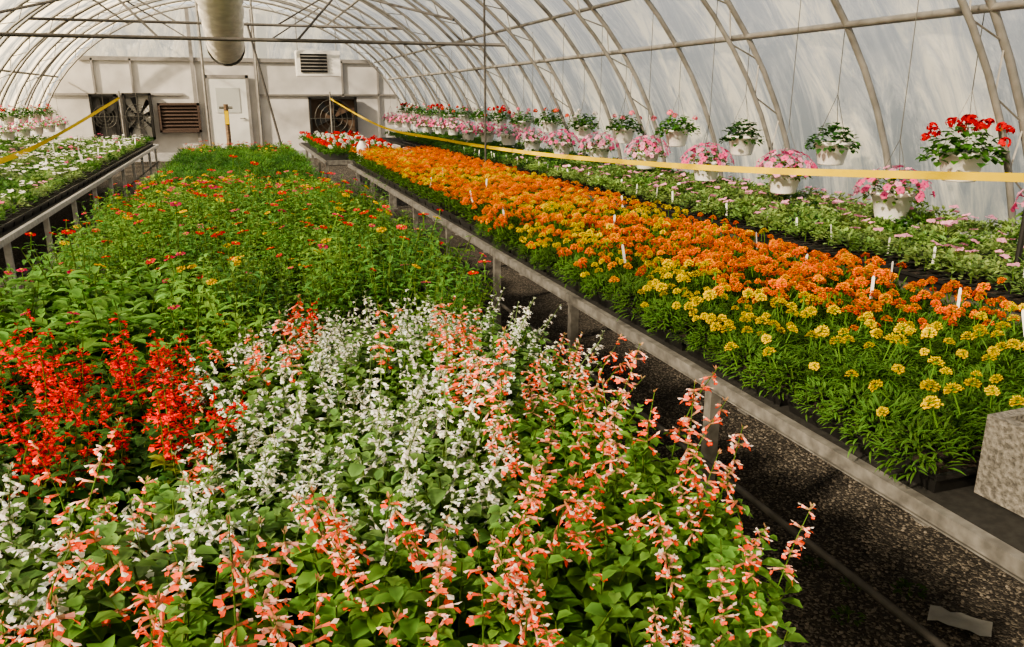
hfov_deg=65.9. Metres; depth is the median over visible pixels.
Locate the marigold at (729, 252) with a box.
[710,250,744,281]
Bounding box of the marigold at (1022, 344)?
[1004,342,1023,387]
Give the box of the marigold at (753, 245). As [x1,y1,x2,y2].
[738,242,767,260]
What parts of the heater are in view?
grille panel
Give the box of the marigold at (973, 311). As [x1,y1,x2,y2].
[947,306,990,335]
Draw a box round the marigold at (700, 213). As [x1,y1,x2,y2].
[683,212,703,229]
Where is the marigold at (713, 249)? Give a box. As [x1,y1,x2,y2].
[709,240,748,271]
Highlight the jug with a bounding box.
[357,139,368,161]
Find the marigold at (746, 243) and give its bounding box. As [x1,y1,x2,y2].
[724,228,758,261]
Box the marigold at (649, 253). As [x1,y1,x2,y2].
[630,250,657,281]
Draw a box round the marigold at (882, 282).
[874,276,920,319]
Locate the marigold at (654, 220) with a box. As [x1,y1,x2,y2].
[643,217,659,233]
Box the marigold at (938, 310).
[888,305,950,347]
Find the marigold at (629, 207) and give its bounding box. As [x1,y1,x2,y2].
[609,206,632,224]
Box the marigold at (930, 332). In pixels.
[885,324,956,379]
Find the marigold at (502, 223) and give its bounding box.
[493,209,523,250]
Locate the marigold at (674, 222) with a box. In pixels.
[669,221,693,240]
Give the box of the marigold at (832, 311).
[809,305,877,365]
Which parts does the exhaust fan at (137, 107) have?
blade, blade, blade, blade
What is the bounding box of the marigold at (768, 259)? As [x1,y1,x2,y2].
[745,243,791,289]
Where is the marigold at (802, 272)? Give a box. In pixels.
[787,266,837,301]
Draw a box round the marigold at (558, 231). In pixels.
[542,225,570,254]
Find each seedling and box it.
[0,184,21,193]
[2,177,18,184]
[3,178,31,191]
[7,180,37,188]
[11,141,24,150]
[11,177,38,187]
[13,138,29,148]
[18,176,41,187]
[24,136,38,143]
[24,170,50,180]
[28,182,53,192]
[38,159,57,165]
[40,180,59,193]
[41,178,63,188]
[43,178,64,187]
[55,176,70,185]
[57,145,72,155]
[60,161,81,167]
[77,161,96,174]
[80,158,101,169]
[85,156,102,164]
[114,145,128,155]
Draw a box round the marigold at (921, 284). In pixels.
[903,278,960,316]
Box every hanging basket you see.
[0,76,20,124]
[0,93,21,139]
[0,108,4,120]
[9,53,35,136]
[10,80,34,122]
[24,78,47,121]
[25,61,49,134]
[36,79,57,119]
[38,63,59,131]
[50,59,68,129]
[383,81,399,124]
[389,81,404,127]
[396,96,413,116]
[397,61,415,127]
[406,82,421,117]
[407,71,424,128]
[416,57,437,132]
[416,80,433,119]
[426,85,447,120]
[429,61,446,133]
[439,98,458,122]
[442,82,464,134]
[452,99,474,123]
[455,57,480,140]
[469,71,492,126]
[473,47,499,141]
[486,68,514,128]
[493,112,523,144]
[508,67,538,131]
[516,32,547,150]
[533,78,569,132]
[543,25,579,154]
[566,68,600,138]
[578,15,619,161]
[605,64,643,142]
[624,23,670,168]
[651,64,700,146]
[680,1,734,180]
[718,47,763,155]
[755,0,817,193]
[804,29,861,164]
[853,0,935,219]
[915,13,1014,181]
[1010,189,1023,219]
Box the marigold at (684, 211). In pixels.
[670,206,690,229]
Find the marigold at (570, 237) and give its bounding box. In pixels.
[560,231,582,252]
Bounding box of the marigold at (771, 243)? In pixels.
[760,240,801,278]
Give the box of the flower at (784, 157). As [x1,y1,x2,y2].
[781,155,788,160]
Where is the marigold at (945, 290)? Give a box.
[927,286,971,321]
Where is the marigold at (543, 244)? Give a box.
[536,239,576,272]
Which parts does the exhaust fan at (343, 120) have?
blade, blade, blade, blade, blade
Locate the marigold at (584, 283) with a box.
[578,256,608,291]
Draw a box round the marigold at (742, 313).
[716,305,766,341]
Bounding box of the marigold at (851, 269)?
[845,264,878,295]
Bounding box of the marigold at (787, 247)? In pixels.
[776,246,801,266]
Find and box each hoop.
[0,0,446,130]
[0,0,459,133]
[0,0,471,129]
[0,0,486,134]
[6,0,434,140]
[19,0,422,141]
[32,0,417,136]
[404,0,505,132]
[412,0,528,141]
[459,0,553,140]
[475,0,585,161]
[534,0,621,158]
[563,0,665,169]
[644,0,722,176]
[700,0,797,261]
[830,0,894,189]
[957,0,1023,338]
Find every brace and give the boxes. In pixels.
[0,0,61,13]
[370,0,454,20]
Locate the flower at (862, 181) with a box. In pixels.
[858,179,864,185]
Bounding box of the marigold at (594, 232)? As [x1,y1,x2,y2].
[588,228,605,243]
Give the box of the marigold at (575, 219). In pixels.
[547,213,577,243]
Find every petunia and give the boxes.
[542,167,556,176]
[548,166,564,175]
[554,165,573,177]
[560,167,580,178]
[564,167,586,181]
[571,170,590,182]
[572,166,590,178]
[575,173,594,185]
[586,173,610,186]
[587,175,612,189]
[596,166,614,176]
[602,163,620,174]
[605,180,631,193]
[607,170,627,176]
[608,171,624,178]
[612,171,629,179]
[614,163,632,172]
[615,182,635,195]
[621,164,639,174]
[622,179,647,189]
[627,185,645,197]
[628,171,651,182]
[632,177,656,185]
[636,183,664,201]
[638,181,659,190]
[643,171,660,179]
[644,190,663,202]
[645,181,668,195]
[647,174,660,184]
[652,168,671,175]
[656,170,678,182]
[658,186,680,196]
[659,192,679,202]
[662,186,683,198]
[663,176,681,187]
[666,182,685,191]
[667,194,688,207]
[670,181,695,195]
[672,169,684,174]
[673,179,688,186]
[678,181,700,191]
[678,191,712,212]
[679,169,694,179]
[687,179,710,186]
[687,188,713,200]
[689,182,715,191]
[690,200,713,213]
[692,193,724,204]
[696,185,716,198]
[696,194,731,217]
[707,175,727,184]
[707,180,727,192]
[708,186,720,197]
[708,188,734,198]
[713,203,744,220]
[716,182,742,193]
[719,186,746,199]
[723,179,743,190]
[726,204,765,225]
[727,192,755,208]
[727,199,742,212]
[731,190,757,206]
[732,187,755,198]
[734,178,751,186]
[734,195,769,209]
[735,182,756,192]
[746,192,769,204]
[747,205,788,232]
[748,211,774,227]
[749,183,773,197]
[750,190,767,202]
[755,185,784,199]
[758,192,778,203]
[761,202,780,212]
[764,210,789,221]
[765,200,783,208]
[769,218,802,236]
[770,194,793,208]
[770,200,800,217]
[772,190,800,201]
[785,219,828,241]
[786,213,812,231]
[787,200,803,207]
[788,197,802,205]
[789,200,817,221]
[790,190,813,202]
[791,208,817,221]
[797,186,820,197]
[798,213,835,235]
[799,200,829,209]
[800,193,823,205]
[806,188,832,198]
[806,188,834,202]
[809,203,838,221]
[809,218,845,239]
[810,222,845,244]
[816,195,842,211]
[816,198,841,215]
[820,207,858,231]
[820,209,847,222]
[825,201,859,218]
[828,191,849,200]
[828,200,853,210]
[828,227,857,243]
[828,227,870,251]
[837,199,855,206]
[837,202,874,220]
[837,214,873,235]
[840,194,863,205]
[846,198,872,210]
[849,236,881,255]
[855,227,894,251]
[861,221,890,238]
[862,215,900,230]
[873,233,912,252]
[874,219,906,234]
[876,233,922,261]
[881,225,924,245]
[884,218,915,229]
[894,206,927,226]
[895,212,937,230]
[895,229,942,254]
[898,240,951,271]
[901,242,942,261]
[906,225,931,240]
[908,219,947,238]
[910,200,934,219]
[912,210,935,226]
[920,217,961,236]
[922,220,969,249]
[923,214,958,223]
[923,235,967,253]
[924,205,961,220]
[926,245,978,277]
[929,244,965,268]
[941,210,971,224]
[942,231,990,249]
[943,249,1003,283]
[948,217,985,235]
[952,239,993,257]
[955,216,984,232]
[959,229,985,246]
[961,250,994,271]
[962,215,1003,237]
[969,216,993,231]
[973,238,1015,261]
[974,231,1012,251]
[977,230,1008,242]
[978,254,1022,277]
[984,249,1014,268]
[986,262,1023,293]
[990,217,1020,241]
[990,225,1019,242]
[1003,238,1023,258]
[1003,257,1023,281]
[1007,235,1018,247]
[1011,275,1023,294]
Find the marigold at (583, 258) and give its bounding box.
[559,247,600,286]
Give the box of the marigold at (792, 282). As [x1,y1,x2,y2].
[766,273,818,318]
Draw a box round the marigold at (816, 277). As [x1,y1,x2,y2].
[812,274,855,315]
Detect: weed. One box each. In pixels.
[800,555,824,569]
[830,605,865,625]
[840,576,860,589]
[890,577,927,599]
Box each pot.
[0,130,15,139]
[1,116,14,124]
[15,128,30,136]
[17,115,29,122]
[30,113,41,121]
[31,126,43,134]
[42,113,53,119]
[42,124,55,131]
[55,123,66,129]
[393,121,401,127]
[401,120,410,127]
[411,121,422,128]
[421,113,430,119]
[421,124,431,132]
[432,113,442,120]
[433,125,445,133]
[444,114,455,122]
[446,126,458,134]
[457,115,469,123]
[461,130,475,140]
[474,117,486,126]
[479,131,493,141]
[492,118,507,128]
[500,133,516,144]
[515,121,531,131]
[523,139,541,150]
[541,120,559,132]
[552,141,570,154]
[574,125,593,138]
[587,145,609,161]
[612,128,634,142]
[635,151,659,168]
[664,129,690,146]
[691,160,721,180]
[727,135,758,155]
[768,174,800,193]
[813,141,851,164]
[870,189,916,219]
[939,150,989,181]
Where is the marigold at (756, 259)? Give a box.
[739,255,784,298]
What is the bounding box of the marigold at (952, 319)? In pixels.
[931,301,975,346]
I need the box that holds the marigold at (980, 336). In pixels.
[954,321,1023,384]
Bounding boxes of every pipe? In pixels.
[0,69,58,77]
[92,0,126,23]
[322,0,359,28]
[374,0,630,62]
[388,0,1023,79]
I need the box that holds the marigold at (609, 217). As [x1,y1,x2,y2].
[604,217,634,234]
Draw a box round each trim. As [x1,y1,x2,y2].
[47,93,182,95]
[77,56,369,63]
[90,58,96,93]
[128,58,134,92]
[136,148,407,161]
[184,8,201,146]
[249,9,263,144]
[260,94,394,95]
[340,61,343,96]
[376,66,380,137]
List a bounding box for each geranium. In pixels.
[298,131,305,138]
[317,141,327,152]
[321,142,336,154]
[323,145,337,156]
[335,142,341,152]
[336,142,352,153]
[345,137,355,145]
[373,141,386,148]
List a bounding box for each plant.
[0,167,13,176]
[0,167,13,178]
[0,189,30,210]
[0,190,13,195]
[0,203,18,212]
[0,268,41,324]
[0,273,60,323]
[0,282,53,365]
[0,293,88,349]
[0,326,43,403]
[1,308,77,389]
[2,169,25,181]
[2,325,53,381]
[4,192,38,208]
[5,163,21,175]
[10,153,32,166]
[10,168,32,176]
[12,253,88,313]
[13,167,32,177]
[13,191,40,202]
[14,180,44,201]
[21,151,39,162]
[27,297,92,337]
[28,153,48,166]
[30,167,55,179]
[30,312,120,401]
[32,310,136,398]
[34,163,56,175]
[34,300,108,345]
[35,311,96,382]
[36,167,55,177]
[39,162,62,174]
[47,160,68,171]
[47,266,145,330]
[52,172,72,183]
[53,153,70,162]
[60,150,78,158]
[60,162,82,175]
[61,168,83,179]
[61,299,162,382]
[64,167,87,180]
[65,274,134,319]
[69,159,92,171]
[72,142,88,150]
[82,150,96,160]
[89,332,178,387]
[91,152,109,161]
[92,153,108,165]
[96,280,199,368]
[99,153,119,160]
[100,141,115,149]
[100,280,181,347]
[101,150,118,160]
[117,278,186,324]
[120,252,200,324]
[124,190,158,209]
[125,184,161,206]
[127,181,160,194]
[131,137,145,145]
[136,171,168,189]
[151,169,172,178]
[152,179,185,196]
[154,171,193,189]
[154,174,177,185]
[156,168,180,176]
[157,179,190,203]
[159,160,178,171]
[166,156,190,165]
[166,182,190,199]
[168,176,197,190]
[169,173,192,181]
[172,164,198,175]
[173,170,196,182]
[180,154,201,165]
[180,161,204,173]
[180,169,199,181]
[187,153,204,165]
[189,180,211,191]
[190,169,217,188]
[192,181,209,192]
[193,171,216,180]
[195,162,216,171]
[195,167,223,178]
[196,155,221,167]
[197,168,222,183]
[202,157,225,167]
[209,181,239,198]
[210,170,231,179]
[211,166,236,177]
[211,170,243,185]
[213,178,239,190]
[216,175,239,188]
[217,158,239,166]
[220,161,237,171]
[231,161,256,173]
[232,169,259,178]
[234,170,264,182]
[239,155,257,164]
[239,175,267,190]
[241,164,258,172]
[251,161,272,170]
[255,153,270,160]
[255,164,282,175]
[256,159,276,172]
[257,170,282,181]
[258,177,288,197]
[260,185,291,204]
[261,173,293,191]
[272,162,297,172]
[273,157,293,167]
[276,164,294,174]
[276,170,300,185]
[282,169,301,178]
[285,173,308,189]
[289,152,309,164]
[289,154,306,165]
[290,158,310,171]
[291,179,314,195]
[291,184,319,201]
[292,159,317,171]
[292,165,313,177]
[301,172,319,185]
[303,172,321,180]
[303,175,319,184]
[304,169,325,177]
[308,172,335,193]
[317,178,338,195]
[319,183,355,203]
[427,140,438,145]
[450,144,463,152]
[461,146,478,156]
[487,154,501,160]
[491,156,501,163]
[495,150,511,155]
[497,153,515,162]
[501,158,516,164]
[513,156,525,168]
[516,154,532,162]
[517,160,531,167]
[524,163,536,171]
[529,163,545,172]
[533,156,548,164]
[538,162,555,173]
[539,157,554,161]
[545,161,558,168]
[554,158,569,164]
[567,160,587,167]
[590,161,606,167]
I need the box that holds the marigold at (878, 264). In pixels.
[841,257,885,288]
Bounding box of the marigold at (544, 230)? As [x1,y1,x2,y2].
[534,224,559,246]
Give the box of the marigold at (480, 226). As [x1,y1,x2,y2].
[476,212,500,235]
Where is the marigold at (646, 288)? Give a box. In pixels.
[631,280,671,319]
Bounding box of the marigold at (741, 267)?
[721,259,772,302]
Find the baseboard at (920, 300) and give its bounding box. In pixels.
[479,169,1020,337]
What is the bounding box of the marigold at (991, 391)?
[958,385,1023,453]
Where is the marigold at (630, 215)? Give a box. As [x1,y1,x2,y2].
[624,212,652,236]
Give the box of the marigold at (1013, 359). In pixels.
[983,348,1023,386]
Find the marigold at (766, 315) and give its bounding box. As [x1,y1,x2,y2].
[736,312,785,360]
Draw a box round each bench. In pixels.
[0,143,52,165]
[0,144,158,292]
[101,158,785,646]
[299,142,397,208]
[348,163,1023,646]
[382,137,1023,324]
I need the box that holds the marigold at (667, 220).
[662,218,683,232]
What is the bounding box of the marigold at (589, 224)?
[569,221,591,241]
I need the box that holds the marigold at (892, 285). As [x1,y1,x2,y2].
[864,280,901,320]
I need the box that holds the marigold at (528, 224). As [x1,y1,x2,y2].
[518,215,542,238]
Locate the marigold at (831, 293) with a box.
[808,276,873,336]
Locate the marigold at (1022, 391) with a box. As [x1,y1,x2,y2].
[997,388,1023,408]
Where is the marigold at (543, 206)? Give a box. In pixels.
[531,203,559,226]
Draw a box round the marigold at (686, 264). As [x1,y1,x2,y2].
[670,260,711,298]
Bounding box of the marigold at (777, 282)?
[750,275,805,323]
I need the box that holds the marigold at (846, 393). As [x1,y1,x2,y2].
[816,370,901,433]
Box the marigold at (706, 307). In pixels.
[682,289,724,334]
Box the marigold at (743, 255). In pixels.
[738,255,764,275]
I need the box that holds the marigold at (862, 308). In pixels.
[823,292,872,342]
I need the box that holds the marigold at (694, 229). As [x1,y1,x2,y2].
[676,222,711,249]
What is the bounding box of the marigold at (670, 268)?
[653,257,689,294]
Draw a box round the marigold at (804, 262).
[798,257,841,298]
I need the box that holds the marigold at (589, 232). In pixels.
[554,227,593,260]
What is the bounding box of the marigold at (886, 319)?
[875,315,926,351]
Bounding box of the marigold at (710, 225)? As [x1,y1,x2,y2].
[696,221,713,232]
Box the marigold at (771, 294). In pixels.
[746,290,783,321]
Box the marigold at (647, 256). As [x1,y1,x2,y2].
[618,254,658,287]
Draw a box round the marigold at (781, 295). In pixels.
[776,283,819,325]
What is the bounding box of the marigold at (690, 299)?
[673,287,710,323]
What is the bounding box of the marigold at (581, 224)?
[557,219,585,243]
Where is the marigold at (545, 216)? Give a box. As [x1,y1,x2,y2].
[538,213,566,239]
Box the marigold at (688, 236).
[672,230,701,256]
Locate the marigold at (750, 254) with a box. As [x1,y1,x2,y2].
[722,248,766,288]
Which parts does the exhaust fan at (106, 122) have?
blade, blade, blade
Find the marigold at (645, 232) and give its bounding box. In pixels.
[624,220,653,250]
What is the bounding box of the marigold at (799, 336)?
[775,306,845,364]
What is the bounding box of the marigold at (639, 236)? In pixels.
[614,233,641,263]
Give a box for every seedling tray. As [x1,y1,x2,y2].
[0,196,56,205]
[0,204,42,214]
[0,213,25,225]
[0,219,15,231]
[0,224,4,233]
[1,192,62,201]
[1,208,33,220]
[5,200,49,210]
[10,633,33,643]
[11,189,68,197]
[27,180,84,188]
[39,183,79,191]
[45,178,88,185]
[54,186,74,194]
[56,173,97,180]
[61,176,93,182]
[82,169,104,175]
[82,171,101,177]
[85,167,108,173]
[103,162,117,167]
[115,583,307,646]
[166,325,317,354]
[180,306,307,332]
[182,350,273,381]
[183,279,298,298]
[188,291,305,311]
[206,563,295,582]
[213,249,288,259]
[303,274,400,291]
[305,284,425,302]
[309,297,441,322]
[317,314,458,340]
[388,180,425,187]
[393,182,410,190]
[398,185,424,193]
[404,188,454,197]
[410,191,436,200]
[416,194,461,204]
[423,198,460,209]
[426,522,705,613]
[431,201,488,213]
[439,207,498,218]
[448,211,481,224]
[458,215,533,230]
[468,222,531,236]
[476,469,650,545]
[480,227,529,244]
[493,235,574,252]
[497,165,525,170]
[507,243,570,261]
[511,169,544,174]
[520,171,549,177]
[524,248,613,271]
[527,173,560,180]
[537,175,562,182]
[542,259,638,283]
[545,178,578,185]
[559,180,584,187]
[562,270,659,296]
[565,183,599,191]
[577,185,608,194]
[586,284,703,311]
[589,188,638,196]
[603,192,650,201]
[611,605,780,646]
[613,296,751,329]
[616,195,676,205]
[630,198,684,210]
[646,309,765,350]
[647,202,697,213]
[663,207,717,219]
[682,211,745,223]
[682,328,854,374]
[703,217,780,231]
[726,349,912,405]
[728,222,790,238]
[753,228,835,243]
[779,235,864,254]
[781,374,989,443]
[808,242,897,262]
[814,315,959,343]
[845,251,941,274]
[850,408,1000,492]
[862,339,1022,370]
[881,261,999,286]
[925,272,1020,300]
[934,362,1023,402]
[976,286,1023,313]
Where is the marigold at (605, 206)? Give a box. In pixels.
[584,205,610,229]
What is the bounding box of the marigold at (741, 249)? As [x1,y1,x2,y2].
[735,248,753,269]
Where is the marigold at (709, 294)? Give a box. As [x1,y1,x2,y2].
[667,290,731,348]
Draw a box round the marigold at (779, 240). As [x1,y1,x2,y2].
[767,238,807,269]
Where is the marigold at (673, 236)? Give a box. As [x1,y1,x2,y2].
[644,235,676,260]
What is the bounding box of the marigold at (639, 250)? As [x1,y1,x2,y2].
[629,247,658,270]
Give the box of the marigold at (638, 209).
[618,208,649,228]
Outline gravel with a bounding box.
[544,353,1023,646]
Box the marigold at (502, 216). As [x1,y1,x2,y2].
[493,216,516,241]
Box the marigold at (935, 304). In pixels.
[905,292,951,335]
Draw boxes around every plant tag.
[621,244,625,262]
[869,276,874,298]
[932,246,935,262]
[957,288,961,307]
[1021,310,1023,333]
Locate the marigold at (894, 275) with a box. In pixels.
[888,273,943,317]
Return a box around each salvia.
[0,309,56,424]
[0,351,94,488]
[0,363,14,405]
[0,363,56,462]
[0,371,61,444]
[0,380,25,490]
[0,460,227,603]
[0,462,27,516]
[0,462,63,643]
[0,462,64,584]
[0,507,142,646]
[0,532,96,646]
[0,607,17,646]
[0,624,21,646]
[4,398,95,546]
[8,327,100,461]
[9,382,97,499]
[18,595,84,646]
[19,425,135,532]
[27,440,171,596]
[37,417,161,550]
[40,328,113,417]
[53,347,113,439]
[55,516,255,646]
[69,390,157,505]
[76,312,175,447]
[77,373,166,471]
[80,529,252,646]
[84,473,229,646]
[91,333,177,423]
[101,326,160,404]
[125,337,215,440]
[134,327,214,394]
[134,589,168,646]
[138,374,254,506]
[139,385,241,479]
[142,334,216,411]
[143,355,223,461]
[144,406,237,534]
[156,348,270,433]
[165,404,295,507]
[171,450,298,597]
[180,516,290,646]
[181,459,319,628]
[186,418,314,534]
[194,362,334,446]
[200,330,291,416]
[202,376,295,438]
[209,391,290,479]
[213,515,344,646]
[214,605,281,646]
[220,325,279,387]
[224,355,351,472]
[227,294,317,414]
[231,334,303,384]
[237,556,300,646]
[261,344,335,419]
[261,424,341,494]
[263,315,325,380]
[263,448,382,582]
[266,303,328,362]
[267,298,320,378]
[271,330,367,379]
[280,487,415,622]
[283,436,363,515]
[283,486,410,646]
[288,320,342,376]
[293,339,372,417]
[302,308,367,357]
[304,325,390,407]
[315,323,368,370]
[315,399,410,504]
[316,356,402,437]
[316,535,420,646]
[318,299,380,346]
[328,370,429,455]
[329,353,449,515]
[338,469,441,585]
[342,295,434,377]
[345,305,421,425]
[348,428,448,538]
[364,290,429,345]
[364,363,460,446]
[365,298,458,374]
[365,327,426,400]
[367,404,492,505]
[368,491,481,646]
[369,515,554,646]
[373,360,455,435]
[376,288,425,344]
[376,609,407,646]
[382,626,401,646]
[391,314,439,367]
[395,459,520,575]
[398,296,463,397]
[398,340,494,477]
[406,301,463,342]
[409,371,526,549]
[413,317,478,406]
[416,529,505,646]
[419,316,515,413]
[421,316,510,447]
[426,454,574,637]
[431,299,501,381]
[433,302,515,370]
[438,312,495,362]
[438,327,529,459]
[447,287,504,345]
[459,319,532,398]
[459,346,528,421]
[465,423,570,546]
[469,346,555,499]
[474,539,632,646]
[479,323,562,399]
[482,297,551,365]
[483,301,560,350]
[484,352,563,435]
[485,579,607,646]
[503,472,643,646]
[509,417,617,575]
[514,353,596,475]
[524,332,601,406]
[533,330,604,421]
[537,441,651,601]
[538,348,634,454]
[539,380,620,491]
[540,378,634,548]
[544,406,653,549]
[554,334,646,455]
[561,482,682,610]
[577,376,662,481]
[608,595,734,646]
[615,365,718,525]
[635,397,753,554]
[635,492,739,646]
[661,459,746,601]
[682,469,815,646]
[685,545,808,646]
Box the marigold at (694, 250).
[685,247,719,285]
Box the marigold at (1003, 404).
[959,374,1022,428]
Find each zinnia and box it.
[0,263,57,298]
[0,280,35,298]
[10,229,101,308]
[23,248,71,282]
[24,232,76,287]
[48,261,79,292]
[49,232,99,277]
[51,212,98,268]
[54,227,103,294]
[62,236,108,285]
[63,217,104,251]
[70,219,100,251]
[74,249,126,297]
[76,222,117,270]
[77,196,116,238]
[81,246,115,291]
[84,232,135,273]
[88,262,141,297]
[90,183,129,224]
[92,187,125,219]
[92,232,156,295]
[93,204,138,250]
[95,197,130,243]
[96,219,135,261]
[96,220,130,258]
[101,210,161,286]
[102,212,132,246]
[104,211,155,280]
[105,198,145,253]
[105,266,142,292]
[107,180,142,221]
[108,190,138,230]
[109,189,139,234]
[111,202,161,264]
[112,245,146,280]
[113,194,169,269]
[113,201,193,284]
[118,205,159,255]
[122,185,153,224]
[130,214,185,271]
[130,230,197,291]
[131,268,173,301]
[133,186,173,233]
[133,191,168,229]
[135,189,177,226]
[136,175,177,217]
[136,189,175,241]
[136,193,183,238]
[138,204,182,258]
[142,258,185,311]
[149,213,188,255]
[150,255,209,323]
[153,290,220,355]
[154,210,207,289]
[155,235,183,270]
[156,303,229,370]
[158,252,224,353]
[161,181,209,246]
[162,206,200,251]
[163,192,197,223]
[164,256,227,353]
[165,317,222,382]
[167,180,205,241]
[171,231,227,297]
[172,182,207,236]
[172,185,222,259]
[172,231,216,284]
[173,226,220,261]
[174,185,210,220]
[174,201,227,271]
[175,184,201,204]
[179,228,213,288]
[180,192,238,286]
[187,188,228,252]
[188,275,227,325]
[190,262,278,369]
[196,181,227,212]
[196,231,273,345]
[196,254,234,315]
[197,214,225,242]
[201,187,231,222]
[202,183,230,223]
[202,241,270,315]
[202,309,256,370]
[205,241,270,307]
[206,229,261,334]
[211,195,249,248]
[213,222,249,254]
[213,236,257,289]
[214,189,261,226]
[216,198,265,261]
[217,251,272,317]
[218,222,263,281]
[220,180,253,230]
[220,212,255,268]
[222,182,251,228]
[223,213,257,251]
[228,175,252,214]
[229,155,267,210]
[229,232,273,280]
[230,182,275,225]
[230,183,278,253]
[232,182,259,228]
[234,260,275,332]
[239,179,278,243]
[243,191,293,267]
[245,207,276,240]
[246,195,284,238]
[247,211,282,260]
[250,161,285,207]
[250,244,289,307]
[251,189,286,214]
[253,226,280,277]
[253,247,296,305]
[253,253,300,326]
[255,265,313,335]
[261,215,290,273]
[262,221,315,285]
[265,203,302,241]
[266,209,315,285]
[267,267,313,315]
[269,181,296,213]
[269,244,328,326]
[271,177,311,226]
[273,194,299,232]
[273,241,303,291]
[275,199,303,232]
[276,203,310,259]
[277,177,310,216]
[277,241,315,285]
[279,225,307,269]
[283,207,301,235]
[285,208,308,241]
[285,217,320,249]
[285,218,327,272]
[286,189,307,229]
[294,248,362,334]
[295,182,337,243]
[295,225,349,297]
[297,184,337,234]
[297,252,352,331]
[299,187,320,217]
[299,191,341,244]
[302,213,377,326]
[303,190,330,222]
[303,238,350,307]
[305,222,350,282]
[306,180,334,220]
[308,199,339,230]
[308,217,344,251]
[309,219,339,264]
[317,268,353,315]
[319,171,354,228]
[320,210,374,272]
[322,184,351,221]
[325,208,378,283]
[325,223,376,300]
[326,238,387,325]
[328,197,365,243]
[330,214,354,247]
[331,189,358,222]
[332,222,377,313]
[333,184,374,233]
[338,189,386,230]
[342,178,376,212]
[343,207,372,238]
[346,220,379,266]
[347,178,371,213]
[349,207,380,252]
[354,173,391,214]
[356,205,422,295]
[357,194,380,230]
[359,231,425,327]
[361,185,388,219]
[361,209,392,256]
[362,209,413,273]
[362,212,389,256]
[363,215,412,286]
[366,268,417,327]
[368,192,412,259]
[370,207,398,233]
[372,207,396,250]
[376,258,410,303]
[379,201,414,250]
[382,212,437,308]
[387,231,426,266]
[389,251,429,316]
[391,209,443,272]
[392,225,444,287]
[392,236,457,323]
[395,210,430,251]
[400,215,446,282]
[406,264,452,333]
[421,264,478,326]
[422,240,457,297]
[423,235,474,303]
[428,243,490,324]
[437,243,494,311]
[453,269,503,315]
[456,285,497,329]
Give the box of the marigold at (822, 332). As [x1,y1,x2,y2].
[775,325,846,386]
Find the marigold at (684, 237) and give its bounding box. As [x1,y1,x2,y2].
[666,237,686,257]
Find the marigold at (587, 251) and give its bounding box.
[584,247,612,280]
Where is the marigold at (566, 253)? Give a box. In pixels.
[552,240,583,276]
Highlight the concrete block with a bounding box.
[974,408,1023,516]
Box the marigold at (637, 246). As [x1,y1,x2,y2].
[624,242,645,265]
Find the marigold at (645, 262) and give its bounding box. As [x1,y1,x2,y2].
[642,262,670,284]
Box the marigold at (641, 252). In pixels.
[617,248,657,273]
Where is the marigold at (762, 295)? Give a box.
[734,293,791,340]
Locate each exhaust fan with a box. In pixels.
[88,94,121,137]
[121,93,155,138]
[308,97,357,135]
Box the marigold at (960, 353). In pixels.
[925,338,979,392]
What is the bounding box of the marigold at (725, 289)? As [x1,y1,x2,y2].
[702,278,734,313]
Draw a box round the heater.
[294,16,340,76]
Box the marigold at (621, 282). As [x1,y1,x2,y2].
[600,261,647,305]
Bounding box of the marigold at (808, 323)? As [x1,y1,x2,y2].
[785,316,835,342]
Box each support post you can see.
[194,0,211,147]
[249,0,263,145]
[483,0,486,162]
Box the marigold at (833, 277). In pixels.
[830,274,873,307]
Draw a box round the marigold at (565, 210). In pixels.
[556,208,570,225]
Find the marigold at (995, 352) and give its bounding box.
[957,346,1022,404]
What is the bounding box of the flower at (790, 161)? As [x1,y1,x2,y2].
[786,158,793,164]
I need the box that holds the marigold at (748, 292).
[732,288,785,328]
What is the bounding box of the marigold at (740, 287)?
[719,280,756,312]
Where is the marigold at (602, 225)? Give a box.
[587,220,625,249]
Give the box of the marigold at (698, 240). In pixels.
[667,239,702,268]
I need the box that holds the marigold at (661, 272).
[633,267,665,297]
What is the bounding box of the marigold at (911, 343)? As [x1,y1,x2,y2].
[903,334,950,362]
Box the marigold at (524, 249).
[514,227,541,259]
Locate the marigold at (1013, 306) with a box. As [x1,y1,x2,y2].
[993,301,1023,348]
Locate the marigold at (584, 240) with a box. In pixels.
[574,238,602,268]
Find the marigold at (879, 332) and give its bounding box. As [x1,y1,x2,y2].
[861,321,919,370]
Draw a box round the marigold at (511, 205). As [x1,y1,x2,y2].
[493,203,519,228]
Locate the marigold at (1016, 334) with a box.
[1008,334,1023,352]
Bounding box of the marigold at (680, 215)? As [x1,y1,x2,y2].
[665,215,689,230]
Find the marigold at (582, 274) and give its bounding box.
[580,258,618,297]
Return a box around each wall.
[0,95,45,136]
[39,58,411,152]
[75,4,370,61]
[400,89,1023,238]
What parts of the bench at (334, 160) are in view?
rail, leg, leg, leg, rail, leg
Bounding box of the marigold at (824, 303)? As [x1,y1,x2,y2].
[806,287,842,324]
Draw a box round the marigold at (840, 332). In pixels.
[805,328,864,379]
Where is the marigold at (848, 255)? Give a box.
[827,252,861,286]
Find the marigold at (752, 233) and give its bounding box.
[731,228,755,253]
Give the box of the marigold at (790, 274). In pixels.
[788,273,826,308]
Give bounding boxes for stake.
[118,91,129,165]
[329,92,332,133]
[1014,209,1023,272]
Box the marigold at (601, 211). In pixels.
[580,202,604,227]
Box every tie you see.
[0,0,504,46]
[28,0,402,29]
[127,1,318,37]
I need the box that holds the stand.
[219,104,232,145]
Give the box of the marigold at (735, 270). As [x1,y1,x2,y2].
[708,259,760,303]
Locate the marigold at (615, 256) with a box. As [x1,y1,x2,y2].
[602,244,637,274]
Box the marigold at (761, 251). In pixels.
[756,245,790,278]

